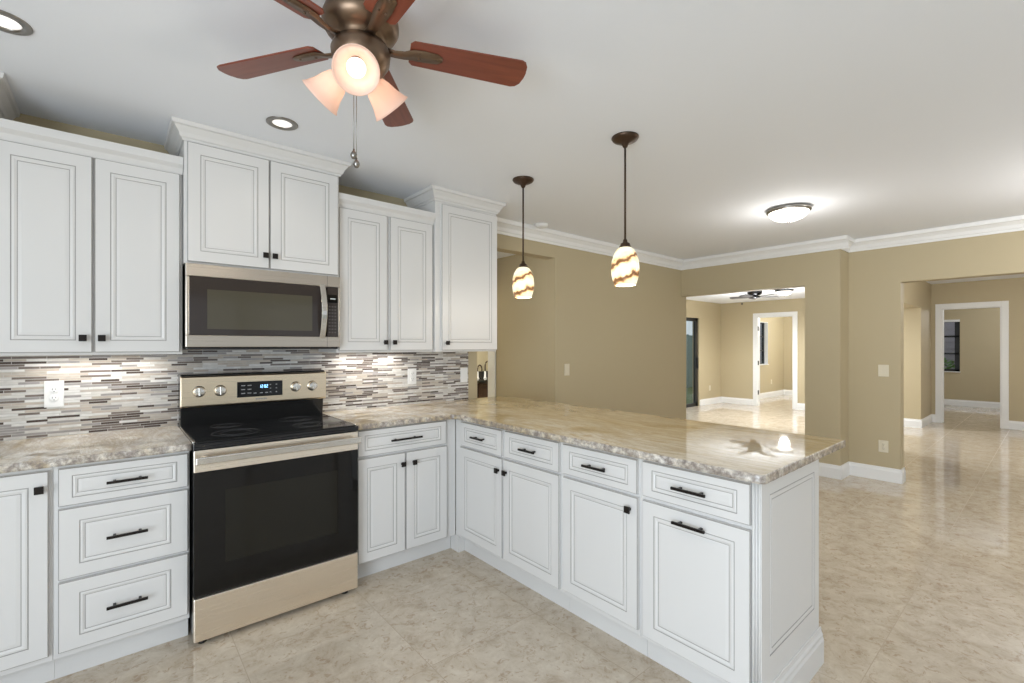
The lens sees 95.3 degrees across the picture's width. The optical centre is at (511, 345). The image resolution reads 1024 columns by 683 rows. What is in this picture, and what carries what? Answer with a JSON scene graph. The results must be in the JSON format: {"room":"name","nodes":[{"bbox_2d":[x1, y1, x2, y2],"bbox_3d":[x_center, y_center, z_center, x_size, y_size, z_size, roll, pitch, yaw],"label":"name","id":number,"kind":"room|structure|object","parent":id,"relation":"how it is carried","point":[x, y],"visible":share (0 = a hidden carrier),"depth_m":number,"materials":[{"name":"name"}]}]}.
{"room":"kitchen","nodes":[
{"label":"kitchen","id":0,"kind":"room"},
{"bbox_2d":[0,113,685,511],"bbox_3d":[-0.772,0.126,3.612,7.978,2.457,0.129,0,0,-40],"label":"wall","id":1,"kind":"structure","parent":0,"point":[103,393],"depth_m":3.61,"materials":[{"name":"paint"}]},
{"bbox_2d":[0,72,19,119],"bbox_3d":[-2.528,-0.530,1.754,0.898,1.142,0.434,0,0,-40],"label":"upper cabinet","id":2,"kind":"object","parent":1,"relation":"attached to","point":[9,110],"visible":0.54,"depth_m":2.04,"materials":[{"name":"white paint"}]},
{"bbox_2d":[44,380,63,407],"bbox_3d":[-2.232,0.234,2.275,0.070,0.128,0.010,0,0,-40],"label":"power outlet","id":3,"kind":"object","parent":1,"relation":"attached to","point":[53,390],"visible":1,"depth_m":2.27,"materials":[{"name":"white plastic"}]},
{"bbox_2d":[49,386,58,392],"bbox_3d":[-2.230,0.213,2.273,0.033,0.033,0.004,0,0,-40],"label":"receptacle","id":4,"kind":"object","parent":3,"relation":"attached to","point":[52,389],"depth_m":2.27,"materials":[{"name":"grey plastic"}]},
{"bbox_2d":[49,395,58,401],"bbox_3d":[-2.230,0.254,2.273,0.033,0.033,0.004,0,0,-40],"label":"receptacle","id":5,"kind":"object","parent":3,"relation":"attached to","point":[52,398],"depth_m":2.27,"materials":[{"name":"grey plastic"}]},
{"bbox_2d":[0,118,182,355],"bbox_3d":[-1.998,-0.448,2.243,0.652,0.978,0.377,0,0,-40],"label":"upper cabinet","id":6,"kind":"object","parent":1,"relation":"attached to","point":[91,228],"visible":1,"depth_m":2.10,"materials":[{"name":"white paint"}]},
{"bbox_2d":[164,116,350,276],"bbox_3d":[-1.438,-0.757,2.683,0.878,0.688,0.434,0,0,-40],"label":"upper cabinet","id":7,"kind":"object","parent":1,"relation":"attached to","point":[248,202],"visible":0.97,"depth_m":2.50,"materials":[{"name":"white paint"}]},
{"bbox_2d":[182,263,339,349],"bbox_3d":[-1.430,-0.196,2.675,0.760,0.428,0.438,0,0,-40],"label":"microwave","id":8,"kind":"object","parent":7,"relation":"attached to","point":[223,307],"visible":0.96,"depth_m":2.50,"materials":[{"name":"silver metal"}]},
{"bbox_2d":[319,192,434,352],"bbox_3d":[-0.907,-0.443,3.173,0.674,0.970,0.377,0,0,-40],"label":"upper cabinet","id":9,"kind":"object","parent":1,"relation":"attached to","point":[386,249],"visible":0.91,"depth_m":3.02,"materials":[{"name":"white paint"}]},
{"bbox_2d":[408,368,415,383],"bbox_3d":[-0.756,0.230,3.534,0.072,0.118,0.010,0,0,-40],"label":"power outlet","id":10,"kind":"object","parent":1,"relation":"attached to","point":[411,372],"visible":1,"depth_m":3.53,"materials":[{"name":"white plastic"}]},
{"bbox_2d":[404,185,505,351],"bbox_3d":[-0.429,-0.530,3.555,0.657,1.142,0.416,0,0,-40],"label":"upper cabinet","id":11,"kind":"object","parent":1,"relation":"attached to","point":[465,225],"visible":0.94,"depth_m":3.40,"materials":[{"name":"white paint"}]},
{"bbox_2d":[460,368,467,381],"bbox_3d":[-0.394,0.238,3.842,0.070,0.118,0.010,0,0,-40],"label":"light switch","id":12,"kind":"object","parent":1,"relation":"attached to","point":[463,371],"visible":1,"depth_m":3.84,"materials":[{"name":"white plastic"}]},
{"bbox_2d":[564,364,568,375],"bbox_3d":[0.551,0.237,4.660,0.070,0.116,0.010,0,0,-40],"label":"light switch","id":13,"kind":"object","parent":1,"relation":"attached to","point":[566,366],"visible":1,"depth_m":4.65,"materials":[{"name":"beige plastic"}]},
{"bbox_2d":[497,217,682,269],"bbox_3d":[0.951,-1.043,4.959,3.348,0.117,0.075,0,0,-40],"label":"trim","id":14,"kind":"structure","parent":1,"relation":"attached to","point":[504,226],"depth_m":4.66,"materials":[{"name":"white paint"}]},
{"bbox_2d":[477,351,487,370],"bbox_3d":[-1.224,0.126,7.241,3.400,2.457,0.120,0,0,-40],"label":"wall","id":15,"kind":"structure","parent":0,"point":[482,356],"depth_m":7.79,"materials":[{"name":"beige paint"}]},
{"bbox_2d":[497,251,515,258],"bbox_3d":[-0.752,-1.041,4.246,2.189,0.121,0.810,0,0,-40],"label":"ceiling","id":16,"kind":"structure","parent":0,"point":[499,254],"depth_m":5.00,"materials":[{"name":"white paint"}]},
{"bbox_2d":[0,0,1023,283],"bbox_3d":[3.789,-1.142,4.800,17.460,0.080,10.400,0,0,-40],"label":"ceiling","id":17,"kind":"structure","parent":0,"point":[881,117],"depth_m":2.11,"materials":[{"name":"white paint"}]},
{"bbox_2d":[0,10,32,35],"bbox_3d":[-1.724,-1.099,1.581,0.144,0.006,0.144,0,0,-40],"label":"recessed light","id":18,"kind":"object","parent":17,"relation":"in","point":[10,23],"visible":1,"depth_m":1.60,"materials":[{"name":"white glass"}]},
{"bbox_2d":[266,116,297,130],"bbox_3d":[-1.137,-1.099,2.308,0.144,0.006,0.144,0,0,-40],"label":"recessed light","id":19,"kind":"object","parent":17,"relation":"in","point":[282,123],"visible":1,"depth_m":2.30,"materials":[{"name":"white glass"}]},
{"bbox_2d":[217,0,526,167],"bbox_3d":[-0.469,-0.837,1.462,1.070,0.530,1.045,0,0,-40],"label":"ceiling fan","id":20,"kind":"object","parent":17,"relation":"hanging from","point":[363,34],"visible":1,"depth_m":1.49,"materials":[{"name":"brown wood"}]},
{"bbox_2d":[512,176,533,297],"bbox_3d":[0.074,-0.711,3.088,0.147,0.782,0.147,0,0,-40],"label":"pendant light","id":21,"kind":"object","parent":17,"relation":"hanging from","point":[523,279],"visible":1,"depth_m":3.04,"materials":[{"name":"white glass"}]},
{"bbox_2d":[535,223,547,228],"bbox_3d":[0.268,-1.085,4.229,0.116,0.034,0.116,0,0,-40],"label":"smoke detector","id":22,"kind":"object","parent":17,"relation":"attached to","point":[538,225],"visible":1,"depth_m":4.19,"materials":[{"name":"white plastic"}]},
{"bbox_2d":[611,131,639,286],"bbox_3d":[0.597,-0.711,2.463,0.147,0.782,0.147,0,0,-40],"label":"pendant light","id":23,"kind":"object","parent":17,"relation":"hanging from","point":[625,268],"visible":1,"depth_m":2.42,"materials":[{"name":"white glass"}]},
{"bbox_2d":[766,203,811,222],"bbox_3d":[2.218,-1.044,3.742,0.316,0.116,0.316,0,0,-40],"label":"dome light","id":24,"kind":"object","parent":17,"relation":"attached to","point":[788,213],"visible":1,"depth_m":3.65,"materials":[{"name":"white glass"}]},
{"bbox_2d":[496,255,546,401],"bbox_3d":[0.127,0.126,4.995,0.120,2.457,0.810,0,0,-40],"label":"wall","id":25,"kind":"structure","parent":0,"point":[521,352],"depth_m":4.92,"materials":[{"name":"beige paint"}]},
{"bbox_2d":[45,395,1023,682],"bbox_3d":[3.789,1.385,4.800,17.460,0.060,10.400,0,0,-40],"label":"floor","id":26,"kind":"structure","parent":0,"point":[921,578],"depth_m":2.39,"materials":[{"name":"tile"}]},
{"bbox_2d":[0,467,54,682],"bbox_3d":[-2.186,0.914,1.895,0.498,0.882,0.637,0,0,-40],"label":"base cabinet","id":27,"kind":"object","parent":26,"relation":"on","point":[26,497],"visible":0.84,"depth_m":1.79,"materials":[{"name":"white paint"}]},
{"bbox_2d":[0,425,191,473],"bbox_3d":[-2.206,0.457,1.882,1.449,0.032,0.640,0,0,-40],"label":"countertop","id":28,"kind":"structure","parent":27,"relation":"on","point":[54,451],"depth_m":2.03,"materials":[{"name":"stone"}]},
{"bbox_2d":[53,451,189,678],"bbox_3d":[-1.823,0.914,2.200,0.448,0.882,0.644,0,0,-40],"label":"base cabinet","id":29,"kind":"object","parent":26,"relation":"on","point":[121,527],"visible":0.92,"depth_m":1.97,"materials":[{"name":"white paint"}]},
{"bbox_2d":[178,370,360,643],"bbox_3d":[-1.331,0.755,2.556,0.757,1.200,0.711,0,0,-40],"label":"electric range","id":30,"kind":"object","parent":26,"relation":"on","point":[274,476],"visible":0.97,"depth_m":2.35,"materials":[{"name":"silver metal"}]},
{"bbox_2d":[179,413,357,450],"bbox_3d":[-1.324,0.450,2.549,0.755,0.034,0.590,0,0,-40],"label":"cooktop","id":31,"kind":"object","parent":30,"relation":"in","point":[227,434],"depth_m":2.45,"materials":[{"name":"black glass"}]},
{"bbox_2d":[357,419,454,578],"bbox_3d":[-0.808,0.914,3.065,0.687,0.882,0.644,0,0,-40],"label":"base cabinet","id":32,"kind":"object","parent":26,"relation":"on","point":[406,473],"visible":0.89,"depth_m":2.83,"materials":[{"name":"white paint"}]},
{"bbox_2d":[477,371,487,397],"bbox_3d":[-0.407,0.887,7.478,1.490,0.935,0.569,0,0,-40],"label":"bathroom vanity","id":33,"kind":"object","parent":26,"relation":"on","point":[482,383],"visible":0.02,"depth_m":7.12,"materials":[{"name":"brown wood"}]},
{"bbox_2d":[451,419,569,610],"bbox_3d":[0.122,0.914,2.909,0.629,0.882,1.025,0,0,-40],"label":"base cabinet","id":34,"kind":"object","parent":26,"relation":"on","point":[509,484],"visible":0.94,"depth_m":2.63,"materials":[{"name":"white paint"}]},
{"bbox_2d":[322,396,845,483],"bbox_3d":[0.140,0.457,2.642,1.587,0.032,2.539,0,0,-40],"label":"countertop","id":35,"kind":"structure","parent":34,"relation":"on","point":[752,455],"depth_m":2.38,"materials":[{"name":"stone"}]},
{"bbox_2d":[563,442,647,655],"bbox_3d":[0.603,0.914,2.345,0.629,0.882,0.455,0,0,-40],"label":"base cabinet","id":36,"kind":"object","parent":26,"relation":"on","point":[602,489],"visible":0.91,"depth_m":2.14,"materials":[{"name":"white paint"}]},
{"bbox_2d":[641,459,823,682],"bbox_3d":[0.923,0.914,1.981,0.645,0.882,0.511,0,0,-40],"label":"base cabinet","id":37,"kind":"object","parent":26,"relation":"on","point":[730,567],"visible":0.95,"depth_m":1.79,"materials":[{"name":"white paint"}]},
{"bbox_2d":[686,300,720,405],"bbox_3d":[2.886,0.126,9.510,5.502,2.457,0.160,0,0,-40],"label":"wall","id":38,"kind":"structure","parent":0,"point":[708,314],"depth_m":10.80,"materials":[{"name":"beige paint"}]},
{"bbox_2d":[686,317,697,407],"bbox_3d":[3.372,0.362,9.866,2.200,1.985,0.080,0,0,-40],"label":"door","id":39,"kind":"structure","parent":38,"relation":"in","point":[695,320],"depth_m":10.53,"materials":[{"name":"brown metal"}]},
{"bbox_2d":[686,287,804,303],"bbox_3d":[4.142,-1.058,8.137,5.371,0.086,3.559,0,0,-40],"label":"ceiling","id":40,"kind":"structure","parent":0,"point":[799,292],"depth_m":9.77,"materials":[{"name":"white paint"}]},
{"bbox_2d":[730,291,778,298],"bbox_3d":[4.368,-0.934,8.438,0.803,0.162,0.810,0,0,-40],"label":"ceiling fan","id":41,"kind":"object","parent":40,"relation":"hanging from","point":[754,294],"visible":0.97,"depth_m":8.38,"materials":[{"name":"grey"}]},
{"bbox_2d":[775,289,793,295],"bbox_3d":[4.922,-0.957,8.434,0.290,0.116,0.290,0,0,-40],"label":"dome light","id":42,"kind":"object","parent":40,"relation":"attached to","point":[784,292],"visible":1,"depth_m":8.34,"materials":[{"name":"grey glass"}]},
{"bbox_2d":[681,249,847,465],"bbox_3d":[2.928,0.126,5.544,0.420,2.457,1.750,0,0,-40],"label":"wall","id":43,"kind":"structure","parent":0,"point":[823,275],"depth_m":4.90,"materials":[{"name":"beige paint"}]},
{"bbox_2d":[681,235,854,269],"bbox_3d":[2.871,-1.043,5.446,0.355,0.117,1.825,0,0,-40],"label":"trim","id":44,"kind":"structure","parent":43,"relation":"attached to","point":[845,242],"depth_m":5.18,"materials":[{"name":"white paint"}]},
{"bbox_2d":[760,317,783,392],"bbox_3d":[6.529,0.126,12.229,3.330,2.457,0.150,0,0,-40],"label":"wall","id":45,"kind":"structure","parent":0,"point":[774,371],"depth_m":12.62,"materials":[{"name":"beige paint"}]},
{"bbox_2d":[760,322,768,364],"bbox_3d":[6.473,-0.065,12.148,0.640,1.120,0.160,0,0,-40],"label":"window","id":46,"kind":"structure","parent":45,"relation":"in","point":[764,336],"depth_m":12.35,"materials":[{"name":"black glass"}]},
{"bbox_2d":[760,390,791,398],"bbox_3d":[7.332,1.286,11.041,2.990,0.137,2.700,0,0,-40],"label":"baseboard","id":47,"kind":"structure","parent":45,"relation":"attached to","point":[779,392],"depth_m":12.62,"materials":[{"name":"white paint"}]},
{"bbox_2d":[784,317,791,389],"bbox_3d":[8.519,0.126,12.053,0.130,2.457,2.700,0,0,-40],"label":"wall","id":48,"kind":"structure","parent":0,"point":[787,320],"depth_m":12.96,"materials":[{"name":"beige paint"}]},
{"bbox_2d":[721,277,1023,421],"bbox_3d":[7.974,0.126,7.876,0.120,2.457,9.250,0,0,-40],"label":"wall","id":49,"kind":"structure","parent":0,"point":[736,318],"depth_m":8.34,"materials":[{"name":"beige paint"}]},
{"bbox_2d":[700,397,804,409],"bbox_3d":[5.788,1.286,9.553,1.030,0.137,3.540,0,0,-40],"label":"baseboard","id":50,"kind":"structure","parent":49,"relation":"attached to","point":[800,406],"depth_m":10.85,"materials":[{"name":"white paint"}]},
{"bbox_2d":[753,311,797,408],"bbox_3d":[5.855,0.307,10.360,0.156,2.095,0.910,0,0,-40],"label":"door frame","id":51,"kind":"structure","parent":49,"relation":"in","point":[756,316],"depth_m":10.40,"materials":[{"name":"white paint"}]},
{"bbox_2d":[935,301,1008,428],"bbox_3d":[7.868,0.307,8.000,0.156,2.095,0.895,0,0,-40],"label":"door frame","id":52,"kind":"structure","parent":49,"relation":"in","point":[1003,305],"depth_m":7.88,"materials":[{"name":"white paint"}]},
{"bbox_2d":[932,414,1023,429],"bbox_3d":[9.210,1.286,6.321,0.016,0.137,5.280,0,0,-40],"label":"baseboard","id":53,"kind":"structure","parent":49,"relation":"attached to","point":[1016,425],"depth_m":7.55,"materials":[{"name":"white paint"}]},
{"bbox_2d":[904,282,930,419],"bbox_3d":[5.486,0.126,6.786,5.082,2.457,0.240,0,0,-40],"label":"wall","id":54,"kind":"structure","parent":0,"point":[917,295],"depth_m":7.81,"materials":[{"name":"beige paint"}]},
{"bbox_2d":[904,414,931,427],"bbox_3d":[5.491,1.286,6.780,5.080,0.137,0.256,0,0,-40],"label":"baseboard","id":55,"kind":"structure","parent":54,"relation":"attached to","point":[916,423],"depth_m":7.81,"materials":[{"name":"white paint"}]},
{"bbox_2d":[848,230,1023,469],"bbox_3d":[5.306,0.126,2.972,0.140,2.457,5.250,0,0,-40],"label":"wall","id":56,"kind":"structure","parent":0,"point":[877,278],"depth_m":4.67,"materials":[{"name":"beige paint"}]},
{"bbox_2d":[819,461,905,483],"bbox_3d":[3.523,1.286,4.798,0.880,0.137,0.256,0,0,16],"label":"baseboard","id":57,"kind":"structure","parent":56,"relation":"attached to","point":[893,475],"depth_m":4.76,"materials":[{"name":"white paint"}]},
{"bbox_2d":[878,365,888,376],"bbox_3d":[3.737,0.249,4.695,0.010,0.118,0.085,0,0,-40],"label":"light switch","id":58,"kind":"object","parent":56,"relation":"attached to","point":[883,370],"visible":1,"depth_m":4.69,"materials":[{"name":"beige plastic"}]},
{"bbox_2d":[879,440,887,452],"bbox_3d":[3.737,1.010,4.695,0.010,0.118,0.078,0,0,-40],"label":"power outlet","id":59,"kind":"object","parent":56,"relation":"attached to","point":[883,445],"visible":1,"depth_m":4.69,"materials":[{"name":"beige plastic"}]},
{"bbox_2d":[848,215,1023,252],"bbox_3d":[5.013,-1.043,3.150,0.075,0.117,4.600,0,0,-40],"label":"trim","id":60,"kind":"structure","parent":56,"relation":"attached to","point":[1015,223],"depth_m":4.33,"materials":[{"name":"white paint"}]},
{"bbox_2d":[944,308,999,401],"bbox_3d":[11.649,0.126,8.907,0.150,2.457,6.050,0,0,-40],"label":"wall","id":61,"kind":"structure","parent":0,"point":[978,379],"depth_m":10.36,"materials":[{"name":"beige paint"}]},
{"bbox_2d":[944,319,959,372],"bbox_3d":[9.913,0.000,10.880,0.130,1.200,0.795,0,0,-40],"label":"window","id":62,"kind":"structure","parent":61,"relation":"in","point":[957,322],"depth_m":10.63,"materials":[{"name":"glass"}]},
{"bbox_2d":[944,399,999,408],"bbox_3d":[11.287,1.286,9.203,0.016,0.137,4.970,0,0,-40],"label":"baseboard","id":63,"kind":"structure","parent":61,"relation":"attached to","point":[984,404],"depth_m":10.40,"materials":[{"name":"white paint"}]},
{"bbox_3d":[-0.267,0.126,5.271,4.500,2.457,0.120,0,0,-40],"label":"wall","id":64,"kind":"structure","parent":0,"visible":0},
{"bbox_2d":[488,351,495,396],"bbox_3d":[-0.613,0.295,4.967,1.038,2.120,0.143,0,0,-40],"label":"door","id":65,"kind":"structure","parent":64,"relation":"in","point":[491,354],"depth_m":5.29,"materials":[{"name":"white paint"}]},
{"label":"outside","id":66,"kind":"structure","parent":0,"visible":0},
{"bbox_2d":[686,387,691,403],"bbox_3d":[5.740,1.447,9.092,28.000,0.055,24.000,0,0,-40],"label":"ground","id":67,"kind":"structure","parent":66,"point":[688,390],"depth_m":13.38,"materials":[{"name":"green"}]},
{"bbox_2d":[686,334,691,387],"bbox_3d":[3.257,0.510,13.546,10.000,1.810,0.100,0,0,-40],"label":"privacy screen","id":68,"kind":"object","parent":67,"relation":"on","point":[688,337],"visible":0.05,"depth_m":15.81,"materials":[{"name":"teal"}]},
{"bbox_2d":[760,322,954,368],"bbox_3d":[11.729,0.085,12.885,0.085,2.660,10.000,0,0,-40],"label":"window","id":69,"kind":"structure","parent":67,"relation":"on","point":[949,327],"depth_m":12.67,"materials":[{"name":"grey"}]},
{"bbox_2d":[944,357,954,368],"bbox_3d":[10.768,0.808,11.976,1.315,1.214,1.368,0,0,-40],"label":"shrub","id":70,"kind":"object","parent":67,"relation":"on","point":[945,360],"visible":0.09,"depth_m":11.75,"materials":[{"name":"green plant"}]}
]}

